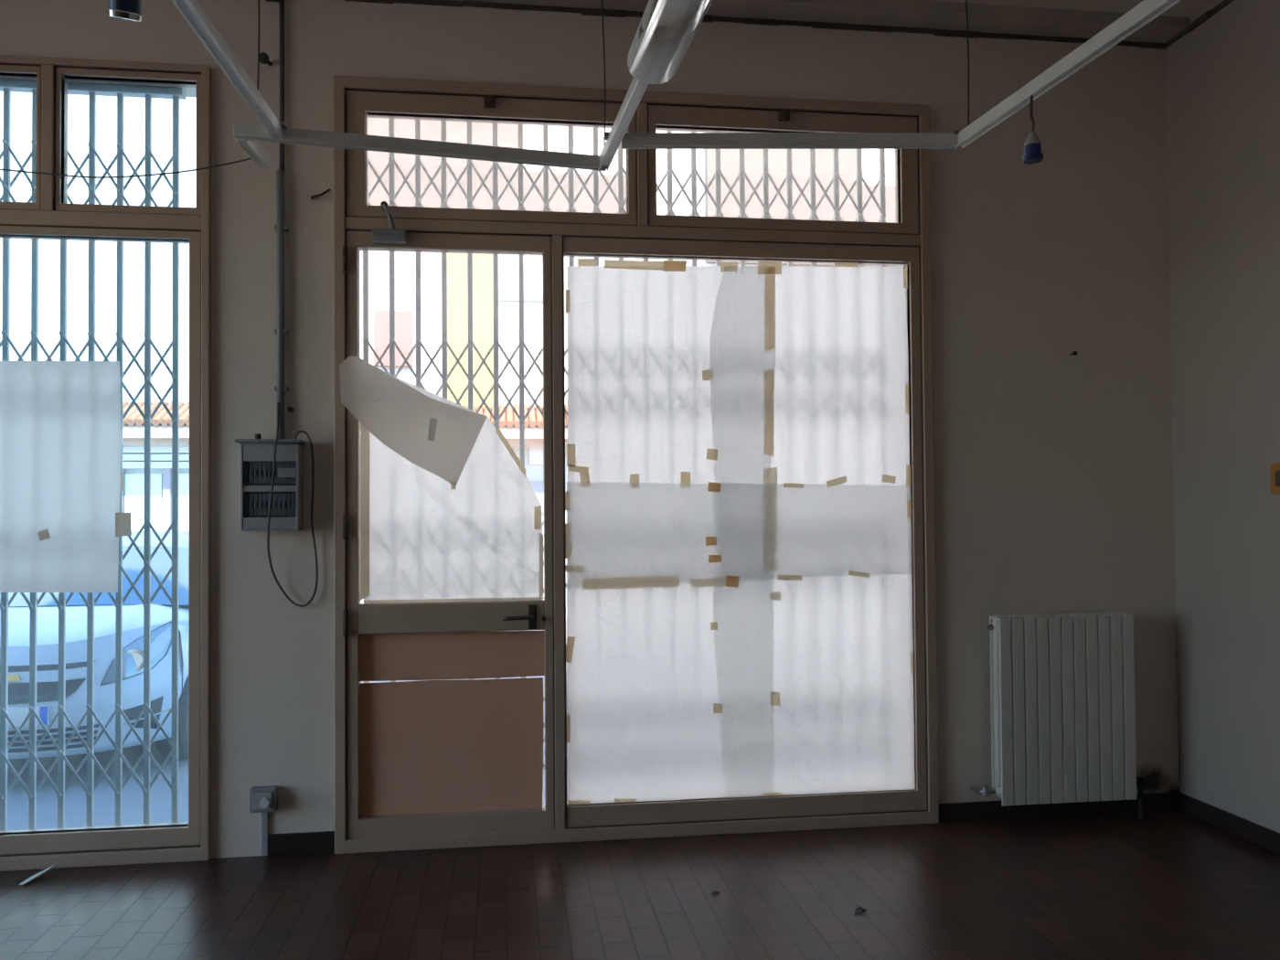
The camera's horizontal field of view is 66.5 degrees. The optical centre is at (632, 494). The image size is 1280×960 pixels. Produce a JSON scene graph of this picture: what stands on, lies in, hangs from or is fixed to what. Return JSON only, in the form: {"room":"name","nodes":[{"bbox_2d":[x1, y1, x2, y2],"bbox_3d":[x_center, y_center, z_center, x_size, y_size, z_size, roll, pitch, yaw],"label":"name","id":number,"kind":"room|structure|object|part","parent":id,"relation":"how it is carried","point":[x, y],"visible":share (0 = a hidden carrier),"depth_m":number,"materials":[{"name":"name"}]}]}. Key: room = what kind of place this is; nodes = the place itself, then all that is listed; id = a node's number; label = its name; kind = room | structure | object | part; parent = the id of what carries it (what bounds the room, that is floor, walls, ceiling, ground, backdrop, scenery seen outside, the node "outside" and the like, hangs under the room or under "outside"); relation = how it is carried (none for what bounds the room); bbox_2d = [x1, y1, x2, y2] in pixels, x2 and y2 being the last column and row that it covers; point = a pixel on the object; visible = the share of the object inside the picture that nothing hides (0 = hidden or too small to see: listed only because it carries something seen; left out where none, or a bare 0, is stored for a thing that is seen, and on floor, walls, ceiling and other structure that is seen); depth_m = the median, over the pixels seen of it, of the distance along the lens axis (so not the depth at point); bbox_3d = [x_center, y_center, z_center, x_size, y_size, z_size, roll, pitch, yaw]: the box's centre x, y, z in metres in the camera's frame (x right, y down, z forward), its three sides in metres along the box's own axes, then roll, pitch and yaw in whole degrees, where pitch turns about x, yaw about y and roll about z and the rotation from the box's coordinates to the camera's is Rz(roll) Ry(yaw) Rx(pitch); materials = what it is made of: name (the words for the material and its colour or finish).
{"room":"empty shop","nodes":[
{"label":"empty shop","id":0,"kind":"room"},
{"bbox_2d":[0,0,1179,858],"bbox_3d":[-1.379,-0.274,3.891,7.980,3.900,0.280,0,-1,-7],"label":"wall","id":1,"kind":"structure","parent":0,"point":[1054,481],"depth_m":4.10,"materials":[{"name":"paint"}]},
{"bbox_2d":[0,78,186,831],"bbox_3d":[-2.839,-0.112,3.647,2.210,2.990,0.050,0,-1,-7],"label":"security gate","id":2,"kind":"object","parent":1,"relation":"attached to","point":[6,85],"visible":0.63,"depth_m":3.74,"materials":[{"name":"metal"}]},
{"bbox_2d":[0,54,211,871],"bbox_3d":[-2.818,-0.126,3.576,2.442,3.014,0.090,0,-1,-7],"label":"window","id":3,"kind":"structure","parent":1,"relation":"in","point":[51,217],"depth_m":3.68,"materials":[{"name":"brown"}]},
{"bbox_3d":[-2.482,-1.334,3.652,0.528,0.544,0.072,0,-1,-7],"label":"sash","id":4,"kind":"part","parent":3,"relation":"part of","materials":[{"name":"clear glass"}]},
{"bbox_2d":[0,361,131,592],"bbox_3d":[-2.363,-0.068,3.639,0.940,0.877,0.012,0,-1,-7],"label":"paper sheet","id":5,"kind":"object","parent":3,"relation":"attached to","point":[62,523],"visible":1,"depth_m":3.67,"materials":[{"name":"white paper"}]},
{"bbox_3d":[-1.908,-1.337,3.727,0.526,0.544,0.072,0,-1,-7],"label":"sash","id":6,"kind":"part","parent":3,"relation":"part of","materials":[{"name":"clear glass"}]},
{"bbox_2d":[249,785,277,855],"bbox_3d":[-1.393,1.238,3.681,0.096,0.261,0.072,0,-1,-7],"label":"wall socket","id":7,"kind":"object","parent":1,"relation":"attached to","point":[263,800],"visible":1,"depth_m":3.68,"materials":[{"name":"grey plastic"}]},
{"bbox_3d":[-1.393,1.152,3.671,0.072,0.066,0.006,0,-1,-7],"label":"plate","id":8,"kind":"part","parent":7,"relation":"part of","materials":[{"name":"grey plastic"}]},
{"bbox_2d":[259,52,272,65],"bbox_3d":[-1.406,-1.669,3.749,0.039,0.039,0.064,-1,-1,9],"label":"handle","id":9,"kind":"object","parent":1,"relation":"attached to","point":[263,57],"visible":0.89,"depth_m":3.72,"materials":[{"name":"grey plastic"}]},
{"bbox_2d":[234,433,306,531],"bbox_3d":[-1.369,-0.049,3.694,0.238,0.366,0.105,0,-1,-7],"label":"electrical panel","id":10,"kind":"object","parent":1,"relation":"attached to","point":[256,453],"visible":0.99,"depth_m":3.67,"materials":[{"name":"grey plastic"}]},
{"bbox_3d":[-1.363,-0.032,3.668,0.192,0.314,0.018,0,-1,-7],"label":"plate","id":11,"kind":"part","parent":10,"relation":"part of","materials":[{"name":"grey plastic"}]},
{"bbox_2d":[266,402,318,607],"bbox_3d":[-1.289,0.037,3.689,0.176,0.782,0.102,0,-1,-7],"label":"cable loop","id":12,"kind":"object","parent":10,"relation":"attached to","point":[277,428],"visible":0.99,"depth_m":3.71,"materials":[{"name":"grey rubber"}]},
{"bbox_2d":[265,0,279,1],"bbox_3d":[-1.388,-1.927,3.763,0.062,0.034,0.040,0,-1,-7],"label":"junction box","id":13,"kind":"object","parent":1,"relation":"attached to","point":[265,0],"visible":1,"depth_m":3.77,"materials":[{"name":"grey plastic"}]},
{"bbox_2d":[274,0,293,438],"bbox_3d":[-1.342,-1.082,3.754,0.067,1.750,0.036,0,-1,-7],"label":"conduit","id":14,"kind":"object","parent":1,"relation":"attached to","point":[280,228],"visible":0.98,"depth_m":3.73,"materials":[{"name":"grey plastic"}]},
{"bbox_2d":[310,188,330,199],"bbox_3d":[-1.208,-1.168,3.776,0.079,0.039,0.022,-1,-1,9],"label":"stub","id":15,"kind":"object","parent":1,"relation":"attached to","point":[328,189],"visible":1,"depth_m":3.77,"materials":[{"name":"grey plastic"}]},
{"bbox_2d":[362,117,885,768],"bbox_3d":[0.011,-0.126,4.021,2.218,2.990,0.050,0,-1,-7],"label":"security gate","id":16,"kind":"object","parent":1,"relation":"attached to","point":[390,165],"visible":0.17,"depth_m":3.96,"materials":[{"name":"metal"}]},
{"bbox_2d":[333,75,938,853],"bbox_3d":[0.051,-0.133,3.943,2.427,3.000,0.107,0,-1,-7],"label":"door frame","id":17,"kind":"structure","parent":1,"relation":"in","point":[638,233],"depth_m":3.94,"materials":[{"name":"brown metal"}]},
{"bbox_2d":[342,201,554,840],"bbox_3d":[-0.714,0.111,3.821,0.807,2.503,0.126,0,-1,-7],"label":"door","id":18,"kind":"structure","parent":17,"relation":"attached to","point":[431,755],"depth_m":3.83,"materials":[{"name":"brown"}]},
{"bbox_3d":[-0.964,-1.126,3.794,0.028,0.028,0.034,0,-1,-7],"label":"pivot knob","id":19,"kind":"part","parent":18,"relation":"part of","materials":[{"name":"grey plastic"}]},
{"bbox_3d":[-0.942,-1.077,3.768,0.053,0.098,0.029,-1,-1,4],"label":"arm","id":20,"kind":"part","parent":18,"relation":"part of","materials":[{"name":"grey metal"}]},
{"bbox_2d":[339,355,543,603],"bbox_3d":[-0.730,-0.056,3.807,0.791,0.956,0.108,0,-1,-7],"label":"paper sheet","id":21,"kind":"object","parent":18,"relation":"attached to","point":[450,511],"visible":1,"depth_m":3.83,"materials":[{"name":"white paper"}]},
{"bbox_3d":[-0.442,0.479,3.812,0.126,0.022,0.051,0,-1,-7],"label":"lever","id":22,"kind":"part","parent":18,"relation":"part of","materials":[{"name":"grey metal"}]},
{"bbox_3d":[-0.394,0.480,3.844,0.032,0.095,0.006,0,-1,-7],"label":"handle","id":23,"kind":"part","parent":18,"relation":"part of","materials":[{"name":"grey metal"}]},
{"bbox_3d":[-0.553,-1.333,3.904,1.138,0.495,0.072,0,-1,-7],"label":"sash","id":24,"kind":"part","parent":17,"relation":"part of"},
{"bbox_2d":[565,258,723,572],"bbox_3d":[0.158,-0.291,3.977,0.886,1.339,0.004,0,-1,-7],"label":"paper sheet","id":25,"kind":"object","parent":17,"relation":"attached to","point":[639,405],"visible":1,"depth_m":3.97,"materials":[{"name":"white paper"}]},
{"bbox_2d":[565,481,724,805],"bbox_3d":[0.171,0.596,3.951,0.894,1.303,0.007,0,-1,-7],"label":"paper sheet","id":26,"kind":"object","parent":17,"relation":"attached to","point":[643,725],"visible":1,"depth_m":3.94,"materials":[{"name":"white paper"}]},
{"bbox_2d":[562,234,927,829],"bbox_3d":[0.468,0.137,4.001,1.503,2.355,0.066,0,-1,-7],"label":"window","id":27,"kind":"structure","parent":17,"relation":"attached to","point":[706,813],"depth_m":4.01,"materials":[{"name":"white paper"}]},
{"bbox_3d":[0.629,-1.339,4.059,1.147,0.495,0.072,0,-1,-7],"label":"sash","id":28,"kind":"part","parent":17,"relation":"part of","materials":[{"name":"clear glass"}]},
{"bbox_2d":[701,261,909,485],"bbox_3d":[0.730,-0.321,4.044,0.897,1.330,0.013,0,-1,-7],"label":"paper sheet","id":29,"kind":"object","parent":17,"relation":"attached to","point":[808,373],"visible":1,"depth_m":4.05,"materials":[{"name":"white paper"}]},
{"bbox_2d":[705,463,915,798],"bbox_3d":[0.744,0.563,4.024,0.892,1.386,0.006,0,-1,-7],"label":"paper sheet","id":30,"kind":"object","parent":17,"relation":"attached to","point":[812,625],"visible":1,"depth_m":4.03,"materials":[{"name":"white paper"}]},
{"bbox_2d":[266,791,1179,856],"bbox_3d":[0.484,1.323,3.955,3.785,0.082,0.012,0,-1,-7],"label":"baseboard","id":31,"kind":"structure","parent":1,"relation":"attached to","point":[285,844],"depth_m":4.08,"materials":[{"name":"tile"}]},
{"bbox_2d":[344,0,1166,49],"bbox_3d":[-1.372,-1.944,3.779,7.480,0.024,0.014,0,-1,-7],"label":"trim","id":32,"kind":"structure","parent":1,"relation":"attached to","point":[445,3],"depth_m":4.04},
{"bbox_2d":[454,0,1190,42],"bbox_3d":[-1.363,-1.978,3.709,7.480,0.040,0.155,0,-1,-7],"label":"ceiling","id":33,"kind":"structure","parent":1,"relation":"attached to","point":[922,14],"depth_m":4.01,"materials":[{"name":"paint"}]},
{"bbox_2d":[970,612,1145,818],"bbox_3d":[1.783,0.928,4.078,0.732,0.867,0.143,0,-1,-7],"label":"radiator","id":34,"kind":"object","parent":1,"relation":"attached to","point":[1062,700],"visible":1,"depth_m":4.01,"materials":[{"name":"white metal"}]},
{"bbox_2d":[985,624,993,630],"bbox_3d":[1.473,0.546,4.021,0.028,0.025,0.026,0,-1,-7],"label":"valve","id":35,"kind":"object","parent":34,"relation":"attached to","point":[990,627],"depth_m":4.01,"materials":[{"name":"metal"}]},
{"bbox_2d":[0,810,1279,959],"bbox_3d":[-0.828,1.351,-0.246,7.480,0.120,8.000,0,-1,-7],"label":"floor","id":36,"kind":"structure","parent":0,"point":[1169,884],"depth_m":3.25,"materials":[{"name":"wood"}]},
{"bbox_2d":[14,876,29,881],"bbox_3d":[-2.172,1.370,3.477,0.030,0.008,0.044,-1,-1,26],"label":"chip","id":37,"kind":"object","parent":36,"relation":"on","point":[23,879],"visible":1,"depth_m":3.47,"materials":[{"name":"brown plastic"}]},
{"bbox_2d":[19,863,57,885],"bbox_3d":[-2.130,1.355,3.491,0.043,0.037,0.131,-1,-1,28],"label":"paper scrap","id":38,"kind":"object","parent":36,"relation":"on","point":[46,870],"visible":1,"depth_m":3.48,"materials":[{"name":"white paper"}]},
{"bbox_2d":[854,906,866,914],"bbox_3d":[0.735,1.338,3.140,0.040,0.014,0.024,-1,-1,7],"label":"dry leaf","id":39,"kind":"object","parent":36,"relation":"on","point":[859,910],"visible":1,"depth_m":3.14,"materials":[{"name":"grey plant"}]},
{"bbox_2d":[926,0,1213,17],"bbox_3d":[-0.855,-2.143,-0.177,7.480,0.130,8.000,0,-1,-7],"label":"ceiling","id":40,"kind":"structure","parent":0,"point":[1186,8],"depth_m":4.01,"materials":[{"name":"paint"}]},
{"bbox_2d":[171,0,1181,170],"bbox_3d":[0.104,-1.612,2.418,2.595,0.847,2.472,0,-1,-7],"label":"track","id":41,"kind":"object","parent":40,"relation":"hanging from","point":[272,130],"visible":0.98,"depth_m":3.26,"materials":[{"name":"metal"}]},
{"bbox_2d":[107,0,142,21],"bbox_3d":[-0.986,-1.047,1.826,0.140,0.306,0.114,0,-1,-7],"label":"spotlight","id":42,"kind":"object","parent":41,"relation":"hanging from","point":[124,9],"visible":1,"depth_m":1.83,"materials":[{"name":"blue"}]},
{"bbox_2d":[0,158,251,178],"bbox_3d":[-1.960,-1.147,3.359,1.319,0.104,0.006,0,-1,-7],"label":"cable","id":43,"kind":"object","parent":41,"relation":"hanging from","point":[247,158],"visible":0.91,"depth_m":3.38,"materials":[{"name":"grey plastic"}]},
{"bbox_3d":[-1.067,-1.207,2.138,0.034,0.043,2.100,0,-1,-5],"label":"rail","id":44,"kind":"part","parent":41,"relation":"part of","materials":[{"name":"metal"}]},
{"bbox_3d":[-1.297,-1.181,3.345,0.034,0.043,0.251,0,-1,-3],"label":"rail","id":45,"kind":"part","parent":41,"relation":"part of","materials":[{"name":"metal"}]},
{"bbox_3d":[-1.154,-1.611,3.007,0.012,0.807,0.006,0,-1,-7],"label":"suspension cord","id":46,"kind":"part","parent":41,"relation":"part of","materials":[{"name":"grey plastic"}]},
{"bbox_3d":[-1.160,-1.207,3.184,0.060,0.012,0.044,0,-1,-7],"label":"joint plate","id":47,"kind":"part","parent":41,"relation":"part of","materials":[{"name":"grey metal"}]},
{"bbox_3d":[-0.694,-1.186,3.336,1.240,0.043,0.198,0,-1,-7],"label":"rail","id":48,"kind":"part","parent":41,"relation":"part of","materials":[{"name":"metal"}]},
{"bbox_3d":[-0.102,-1.610,3.474,0.012,0.807,0.006,0,-1,-7],"label":"suspension cord","id":49,"kind":"part","parent":41,"relation":"part of","materials":[{"name":"grey plastic"}]},
{"bbox_3d":[-0.066,-1.213,3.300,0.060,0.012,0.044,0,-1,-7],"label":"joint plate","id":50,"kind":"part","parent":41,"relation":"part of","materials":[{"name":"grey metal"}]},
{"bbox_3d":[0.113,-1.211,2.373,0.034,0.043,2.312,0,-1,-11],"label":"rail","id":51,"kind":"part","parent":41,"relation":"part of","materials":[{"name":"metal"}]},
{"bbox_2d":[627,0,712,84],"bbox_3d":[0.169,-1.139,1.950,0.132,0.082,1.270,0,-1,-11],"label":"lamp","id":52,"kind":"object","parent":41,"relation":"attached to","point":[666,29],"visible":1,"depth_m":2.35,"materials":[{"name":"white metal"}]},
{"bbox_3d":[0.538,-1.196,3.295,1.147,0.043,0.034,0,-1,-1],"label":"rail","id":53,"kind":"part","parent":41,"relation":"part of","materials":[{"name":"metal"}]},
{"bbox_3d":[1.131,-1.623,3.297,0.012,0.807,0.006,0,-1,-7],"label":"suspension cord","id":54,"kind":"part","parent":41,"relation":"part of","materials":[{"name":"grey plastic"}]},
{"bbox_2d":[1022,95,1043,164],"bbox_3d":[1.195,-1.095,2.914,0.057,0.198,0.057,0,-1,-7],"label":"socket","id":55,"kind":"object","parent":41,"relation":"hanging from","point":[1032,145],"visible":1,"depth_m":2.90,"materials":[{"name":"blue plastic"}]},
{"bbox_3d":[1.195,-1.137,2.915,0.014,0.114,0.008,0,-1,-7],"label":"cord","id":56,"kind":"part","parent":55,"relation":"part of","materials":[{"name":"grey plastic"}]},
{"bbox_3d":[1.323,-1.221,2.334,0.034,0.043,2.010,0,-1,-12],"label":"rail","id":57,"kind":"part","parent":41,"relation":"part of","materials":[{"name":"metal"}]},
{"bbox_2d":[1165,0,1279,832],"bbox_3d":[2.991,-0.377,0.289,0.250,3.900,8.000,0,-1,-7],"label":"wall","id":58,"kind":"structure","parent":0,"point":[1222,76],"depth_m":3.92,"materials":[{"name":"paint"}]},
{"bbox_2d":[1164,0,1234,47],"bbox_3d":[2.542,-1.998,2.637,0.014,0.027,3.295,0,-1,-7],"label":"trim","id":59,"kind":"structure","parent":58,"relation":"attached to","point":[1208,15],"depth_m":4.05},
{"bbox_2d":[1178,792,1279,853],"bbox_3d":[2.874,1.235,0.235,0.012,0.075,7.988,0,-1,-7],"label":"baseboard","id":60,"kind":"structure","parent":58,"relation":"attached to","point":[1262,836],"depth_m":3.89,"materials":[{"name":"wood"}]},
{"bbox_2d":[1269,462,1279,494],"bbox_3d":[2.421,-0.061,3.620,0.018,0.118,0.130,0,-1,-7],"label":"wall switch","id":61,"kind":"object","parent":58,"relation":"attached to","point":[1274,468],"visible":1,"depth_m":3.66,"materials":[{"name":"orange plastic"}]},
{"label":"outside","id":62,"kind":"structure","parent":0,"visible":0},
{"bbox_2d":[7,618,567,830],"bbox_3d":[-1.790,1.934,13.738,120.000,0.120,100.000,0,-1,-7],"label":"street","id":63,"kind":"structure","parent":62,"point":[160,791],"depth_m":5.63,"materials":[{"name":"grey asphalt"}]},
{"bbox_2d":[0,530,188,758],"bbox_3d":[-3.903,1.023,7.658,1.983,1.490,4.184,0,-1,-7],"label":"car","id":64,"kind":"object","parent":63,"relation":"on","point":[133,564],"visible":0.48,"depth_m":5.97,"materials":[{"name":"grey paint"}]},
{"bbox_3d":[-3.631,1.273,5.592,0.520,0.108,0.028,0,-1,-7],"label":"number plate","id":65,"kind":"part","parent":64,"relation":"part of","materials":[{"name":"grey"}]},
{"bbox_2d":[8,678,85,704],"bbox_3d":[-3.640,1.146,5.656,0.850,0.125,0.114,0,-1,-7],"label":"grille","id":66,"kind":"object","parent":64,"relation":"attached to","point":[18,688],"depth_m":5.66,"materials":[{"name":"black plastic"}]},
{"bbox_2d":[8,660,95,671],"bbox_3d":[-3.647,1.009,5.707,0.920,0.042,0.115,0,-1,-7],"label":"grille","id":67,"kind":"object","parent":64,"relation":"attached to","point":[14,666],"depth_m":5.70,"materials":[{"name":"blue"}]},
{"bbox_2d":[0,604,188,646],"bbox_3d":[-3.703,0.810,6.125,1.720,0.172,0.824,0,-1,-7],"label":"hood","id":68,"kind":"object","parent":64,"relation":"attached to","point":[18,614],"depth_m":6.09,"materials":[{"name":"blue paint"}]},
{"bbox_3d":[-2.975,1.362,6.012,0.019,0.046,0.344,-1,-1,29],"label":"chin trim","id":69,"kind":"part","parent":64,"relation":"part of","materials":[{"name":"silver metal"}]},
{"bbox_3d":[-3.938,1.176,7.930,1.768,0.760,3.630,0,-1,-7],"label":"panel","id":70,"kind":"part","parent":64,"relation":"part of","materials":[{"name":"grey paint"}]},
{"bbox_2d":[0,91,901,618],"bbox_3d":[-7.203,-4.686,16.309,42.000,13.300,5.770,0,-1,-7],"label":"building","id":71,"kind":"structure","parent":63,"relation":"on","point":[21,102],"depth_m":14.55,"materials":[{"name":"paint"}]},
{"bbox_3d":[-7.348,0.770,13.983,0.100,2.300,0.120,0,-1,-7],"label":"shop post","id":72,"kind":"part","parent":71,"relation":"part of","materials":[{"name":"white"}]},
{"bbox_3d":[-6.703,0.767,14.067,0.101,2.300,0.120,0,-1,-7],"label":"shop post","id":73,"kind":"part","parent":71,"relation":"part of","materials":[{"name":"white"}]},
{"bbox_2d":[373,309,412,366],"bbox_3d":[-3.570,-2.333,14.572,0.548,0.824,0.100,0,-1,-7],"label":"shutter","id":74,"kind":"object","parent":71,"relation":"hanging from","point":[403,318],"depth_m":14.53,"materials":[{"name":"pink"}]},
{"bbox_2d":[529,480,543,511],"bbox_3d":[-1.334,0.021,14.826,0.458,0.473,0.080,0,-1,-7],"label":"vent","id":75,"kind":"object","parent":71,"relation":"attached to","point":[538,485],"depth_m":14.78,"materials":[{"name":"grey"}]}
]}

